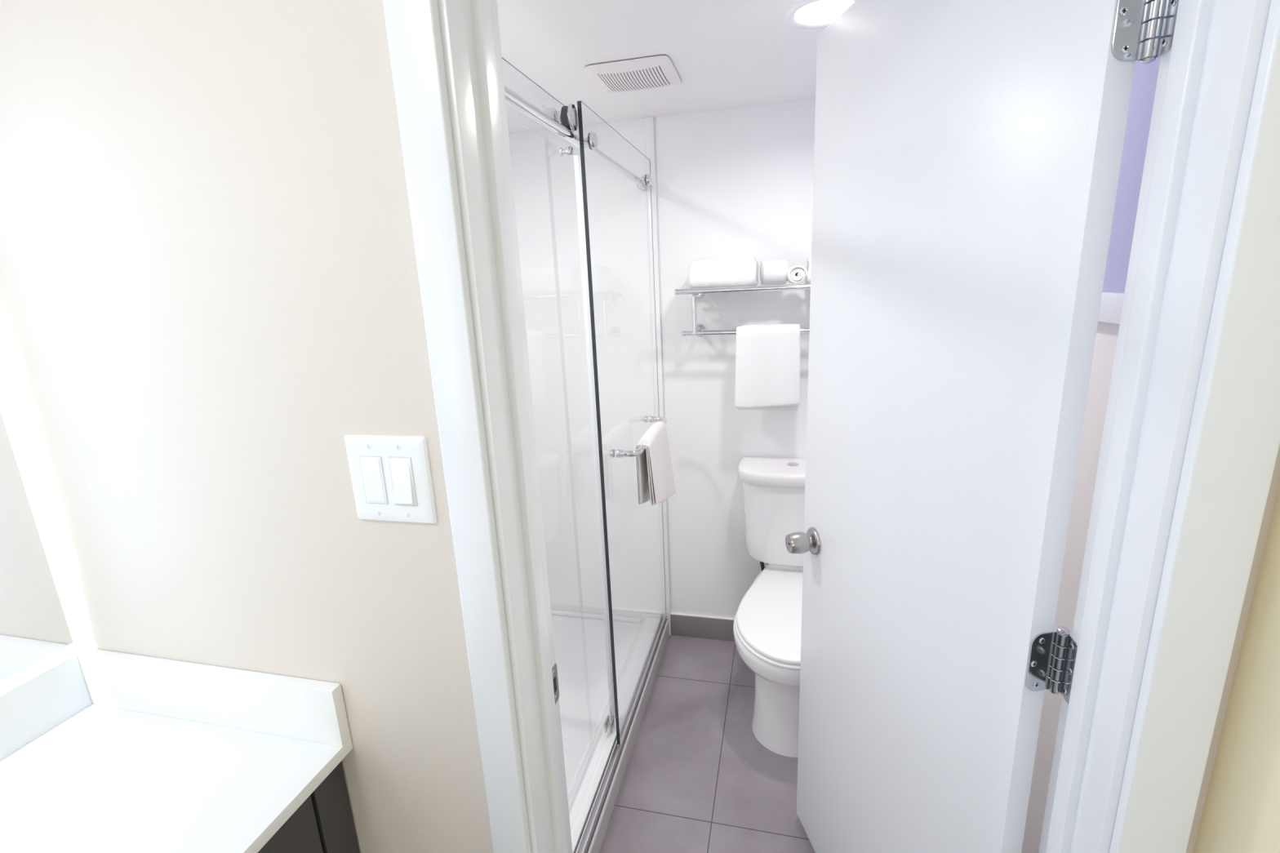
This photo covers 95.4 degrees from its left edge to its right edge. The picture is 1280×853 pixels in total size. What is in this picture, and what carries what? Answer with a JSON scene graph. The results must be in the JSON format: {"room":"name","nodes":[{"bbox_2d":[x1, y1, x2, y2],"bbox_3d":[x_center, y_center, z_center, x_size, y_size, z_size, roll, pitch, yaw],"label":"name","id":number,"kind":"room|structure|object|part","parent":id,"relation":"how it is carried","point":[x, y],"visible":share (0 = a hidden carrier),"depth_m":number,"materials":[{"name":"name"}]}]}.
{"room":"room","nodes":[
{"label":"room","id":0,"kind":"room"},
{"bbox_2d":[0,385,81,689],"bbox_3d":[-1.426,0.511,-0.439,0.100,2.420,3.059,1,14,14],"label":"frame","id":1,"kind":"structure","parent":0,"point":[43,662],"depth_m":0.99,"materials":[{"name":"beige paint"}]},
{"bbox_2d":[0,410,73,679],"bbox_3d":[-1.194,0.083,0.201,0.034,0.976,1.482,1,14,14],"label":"backlit mirror","id":2,"kind":"object","parent":1,"relation":"attached to","point":[33,625],"visible":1,"depth_m":0.94,"materials":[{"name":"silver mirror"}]},
{"bbox_2d":[0,647,92,760],"bbox_3d":[-1.185,0.643,0.305,0.019,0.102,1.608,1,14,14],"label":"backsplash","id":3,"kind":"structure","parent":1,"relation":"attached to","point":[33,705],"depth_m":0.98,"materials":[{"name":"white stone"}]},
{"bbox_2d":[0,0,1279,852],"bbox_3d":[-0.130,0.138,0.836,2.043,2.420,0.129,1,14,14],"label":"wall","id":4,"kind":"structure","parent":0,"point":[210,283],"depth_m":0.82,"materials":[{"name":"beige paint"}]},
{"bbox_2d":[77,648,351,746],"bbox_3d":[-0.732,0.454,0.987,0.532,0.102,0.020,1,14,14],"label":"backsplash","id":5,"kind":"structure","parent":4,"relation":"attached to","point":[291,707],"depth_m":0.97,"materials":[{"name":"white stone"}]},
{"bbox_2d":[344,434,437,524],"bbox_3d":[-0.344,0.074,0.797,0.126,0.125,0.013,1,14,14],"label":"light switch","id":6,"kind":"object","parent":4,"relation":"attached to","point":[391,476],"visible":1,"depth_m":0.79,"materials":[{"name":"white plastic"}]},
{"bbox_3d":[-0.366,0.074,0.804,0.035,0.069,0.005,1,14,14],"label":"switch frame","id":7,"kind":"part","parent":6,"relation":"part of","materials":[{"name":"white plastic"}]},
{"bbox_3d":[-0.322,0.074,0.793,0.035,0.069,0.005,1,14,14],"label":"switch frame","id":8,"kind":"part","parent":6,"relation":"part of","materials":[{"name":"white plastic"}]},
{"bbox_2d":[382,0,1279,852],"bbox_3d":[0.198,0.303,0.790,0.880,2.095,0.147,1,14,14],"label":"door frame","id":9,"kind":"structure","parent":4,"relation":"attached to","point":[1190,443],"depth_m":0.65,"materials":[{"name":"white paint"}]},
{"bbox_3d":[-0.216,0.312,0.826,0.059,2.095,0.016,1,14,14],"label":"casing","id":10,"kind":"part","parent":9,"relation":"part of","materials":[{"name":"white paint"}]},
{"bbox_3d":[-0.142,0.431,0.968,0.002,0.068,0.031,1,14,14],"label":"strike plate","id":11,"kind":"part","parent":9,"relation":"part of","materials":[{"name":"silver metal"}]},
{"bbox_3d":[0.579,0.325,0.632,0.065,2.095,0.016,1,14,14],"label":"casing","id":12,"kind":"part","parent":9,"relation":"part of","materials":[{"name":"white paint"}]},
{"bbox_2d":[496,0,826,133],"bbox_3d":[-0.047,-0.989,1.434,2.000,0.080,1.583,1,14,14],"label":"ceiling","id":13,"kind":"structure","parent":0,"point":[724,54],"depth_m":1.51,"materials":[{"name":"white paint"}]},
{"bbox_2d":[585,54,681,93],"bbox_3d":[-0.013,-0.992,1.662,0.233,0.025,0.237,1,14,14],"label":"exhaust fan","id":14,"kind":"object","parent":13,"relation":"attached to","point":[658,71],"visible":1,"depth_m":1.62,"materials":[{"name":"white plastic"}]},
{"bbox_2d":[784,0,856,28],"bbox_3d":[0.417,-0.935,1.312,0.176,0.005,0.176,1,14,14],"label":"recessed light","id":15,"kind":"object","parent":13,"relation":"in","point":[805,14],"visible":0.7,"depth_m":1.31,"materials":[{"name":"white paint"}]},
{"bbox_2d":[508,99,815,618],"bbox_3d":[0.173,-0.105,2.396,2.000,2.116,0.100,1,14,14],"label":"wall","id":16,"kind":"structure","parent":0,"point":[732,182],"depth_m":2.31,"materials":[{"name":"white paint"}]},
{"bbox_2d":[504,85,648,191],"bbox_3d":[-0.158,-0.724,1.479,0.048,0.048,1.477,1,14,14],"label":"shower rail","id":17,"kind":"object","parent":16,"relation":"attached to","point":[513,99],"visible":0.32,"depth_m":1.35,"materials":[{"name":"silver metal"}]},
{"bbox_2d":[502,57,615,719],"bbox_3d":[-0.202,0.178,1.405,0.057,1.870,0.785,1,14,14],"label":"sliding shower door","id":18,"kind":"structure","parent":17,"relation":"hanging from","point":[567,116],"depth_m":1.68,"materials":[{"name":"clear glass"}]},
{"bbox_3d":[-0.217,0.178,1.408,0.009,1.870,0.783,1,14,14],"label":"glass panel","id":19,"kind":"part","parent":18,"relation":"part of","materials":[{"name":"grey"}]},
{"bbox_2d":[644,116,671,635],"bbox_3d":[0.079,-0.092,2.362,0.032,2.116,0.013,1,14,14],"label":"trim","id":20,"kind":"structure","parent":16,"relation":"attached to","point":[649,122],"depth_m":2.27,"materials":[{"name":"white plastic"}]},
{"bbox_2d":[670,613,734,641],"bbox_3d":[0.605,0.889,2.488,0.974,0.106,0.010,1,14,14],"label":"baseboard","id":21,"kind":"structure","parent":16,"relation":"attached to","point":[682,624],"depth_m":2.56,"materials":[{"name":"grey tile"}]},
{"bbox_2d":[675,284,810,336],"bbox_3d":[0.459,-0.410,2.076,0.636,0.185,0.221,1,14,14],"label":"towel shelf","id":22,"kind":"object","parent":16,"relation":"attached to","point":[699,330],"visible":0.52,"depth_m":2.01,"materials":[{"name":"silver metal"}]},
{"bbox_3d":[0.200,-0.483,2.123,0.015,0.015,0.204,1,14,14],"label":"shelf arm","id":23,"kind":"part","parent":22,"relation":"part of","materials":[{"name":"silver metal"}]},
{"bbox_3d":[0.197,-0.407,2.116,0.017,0.143,0.017,1,14,14],"label":"post","id":24,"kind":"part","parent":22,"relation":"part of","materials":[{"name":"silver metal"}]},
{"bbox_2d":[688,255,758,288],"bbox_3d":[0.299,-0.546,2.074,0.236,0.112,0.187,1,14,14],"label":"bath towel","id":25,"kind":"object","parent":22,"relation":"on","point":[723,271],"visible":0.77,"depth_m":1.99,"materials":[{"name":"white fabric"}]},
{"bbox_3d":[0.432,-0.466,1.962,0.628,0.019,0.019,1,14,14],"label":"rail","id":26,"kind":"part","parent":22,"relation":"part of","materials":[{"name":"silver metal"}]},
{"bbox_2d":[734,324,800,413],"bbox_3d":[0.460,-0.204,2.103,0.233,0.325,0.067,1,14,14],"label":"hand towel","id":27,"kind":"object","parent":22,"relation":"hanging from","point":[767,357],"visible":1,"depth_m":2.07,"materials":[{"name":"white fabric"}]},
{"bbox_2d":[760,259,788,284],"bbox_3d":[0.468,-0.539,2.037,0.092,0.084,0.084,0,14,8],"label":"rolled towel","id":28,"kind":"object","parent":22,"relation":"on","point":[774,272],"visible":0.97,"depth_m":2.00,"materials":[{"name":"white fabric"}]},
{"bbox_2d":[786,265,808,283],"bbox_3d":[0.533,-0.518,1.986,0.066,0.059,0.091,0,14,8],"label":"rolled towel","id":29,"kind":"object","parent":22,"relation":"on","point":[797,273],"visible":0.99,"depth_m":1.95,"materials":[{"name":"white fabric"}]},
{"bbox_2d":[804,256,811,284],"bbox_3d":[0.664,-0.537,1.986,0.186,0.104,0.182,1,14,14],"label":"bath towel","id":30,"kind":"object","parent":22,"relation":"on","point":[807,278],"visible":0.06,"depth_m":1.93,"materials":[{"name":"white fabric"}]},
{"bbox_2d":[599,635,815,852],"bbox_3d":[0.047,1.151,1.917,2.020,0.080,1.712,1,14,14],"label":"floor","id":31,"kind":"structure","parent":0,"point":[698,778],"depth_m":1.87,"materials":[{"name":"grey tile"}]},
{"bbox_2d":[551,609,668,852],"bbox_3d":[-0.442,1.040,2.005,0.822,0.135,1.478,1,14,14],"label":"shower tray","id":32,"kind":"object","parent":31,"relation":"on","point":[595,769],"visible":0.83,"depth_m":2.12,"materials":[{"name":"white plastic"}]},
{"bbox_3d":[-0.169,1.109,1.586,0.020,0.021,0.783,1,14,14],"label":"threshold rail","id":33,"kind":"part","parent":32,"relation":"part of","materials":[{"name":"white plastic"}]},
{"bbox_2d":[577,100,666,750],"bbox_3d":[0.012,0.031,1.994,0.093,1.886,0.770,1,14,14],"label":"shower door","id":34,"kind":"structure","parent":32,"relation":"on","point":[591,140],"depth_m":1.63,"materials":[{"name":"clear glass"}]},
{"bbox_2d":[635,421,675,506],"bbox_3d":[0.053,0.146,1.975,0.083,0.282,0.288,1,14,14],"label":"washcloth","id":35,"kind":"object","parent":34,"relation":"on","point":[655,475],"visible":0.98,"depth_m":1.90,"materials":[{"name":"white fabric"}]},
{"bbox_2d":[733,456,805,757],"bbox_3d":[0.535,0.616,2.056,0.406,0.849,0.718,1,14,14],"label":"toilet","id":36,"kind":"object","parent":31,"relation":"on","point":[767,624],"visible":0.63,"depth_m":2.03,"materials":[{"name":"white ceramic"}]},
{"bbox_3d":[0.536,0.841,2.074,0.387,0.406,0.635,1,14,14],"label":"bowl","id":37,"kind":"part","parent":36,"relation":"part of","materials":[{"name":"white ceramic"}]},
{"bbox_3d":[0.515,0.649,1.975,0.375,0.014,0.541,1,14,14],"label":"seat","id":38,"kind":"part","parent":36,"relation":"part of","materials":[{"name":"white plastic"}]},
{"bbox_3d":[0.520,0.626,1.994,0.363,0.020,0.588,1,14,14],"label":"seat lid","id":39,"kind":"part","parent":36,"relation":"part of","materials":[{"name":"white plastic"}]},
{"bbox_3d":[0.576,0.171,2.194,0.406,0.047,0.221,1,14,14],"label":"tank lid","id":40,"kind":"part","parent":36,"relation":"part of","materials":[{"name":"white ceramic"}]},
{"bbox_3d":[0.585,0.356,2.245,0.372,0.336,0.202,1,14,14],"label":"tank","id":41,"kind":"part","parent":36,"relation":"part of","materials":[{"name":"white ceramic"}]},
{"bbox_2d":[1021,56,1279,852],"bbox_3d":[0.521,0.344,-0.109,0.126,2.420,4.671,1,14,14],"label":"wall","id":42,"kind":"structure","parent":0,"point":[1241,812],"depth_m":0.65,"materials":[{"name":"beige paint"}]},
{"bbox_2d":[785,0,1178,852],"bbox_3d":[0.517,0.236,1.114,0.172,2.003,0.751,-6,14,-14],"label":"door","id":43,"kind":"structure","parent":42,"relation":"in","point":[967,153],"depth_m":0.91,"materials":[{"name":"white wood"}]},
{"bbox_3d":[0.388,0.284,1.420,0.055,0.053,0.053,-5,14,-8],"label":"knob","id":44,"kind":"part","parent":43,"relation":"part of","materials":[{"name":"silver metal"}]},
{"bbox_2d":[1097,292,1124,324],"bbox_3d":[0.839,-0.297,1.341,0.014,0.046,1.481,1,14,14],"label":"trim","id":45,"kind":"structure","parent":42,"relation":"attached to","point":[1111,304],"depth_m":0.89,"materials":[{"name":"white paint"}]},
{"bbox_3d":[-0.511,1.750,-0.398,1.938,0.080,3.199,1,14,14],"label":"floor","id":46,"kind":"structure","parent":0,"visible":0},
{"bbox_2d":[257,761,359,852],"bbox_3d":[-0.914,1.113,0.369,0.521,0.822,1.586,1,14,14],"label":"vanity cabinet","id":47,"kind":"object","parent":46,"relation":"on","point":[323,823],"visible":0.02,"depth_m":0.93,"materials":[{"name":"black wood"}]},
{"bbox_2d":[0,647,352,852],"bbox_3d":[-0.926,0.657,0.244,0.551,0.122,1.608,1,14,14],"label":"countertop","id":48,"kind":"structure","parent":47,"relation":"on","point":[101,751],"depth_m":0.92,"materials":[{"name":"white stone"}]},
{"bbox_3d":[-0.560,0.956,0.753,0.017,0.721,0.491,1,14,14],"label":"door","id":49,"kind":"part","parent":47,"relation":"part of","materials":[{"name":"grey paint"}]}
]}

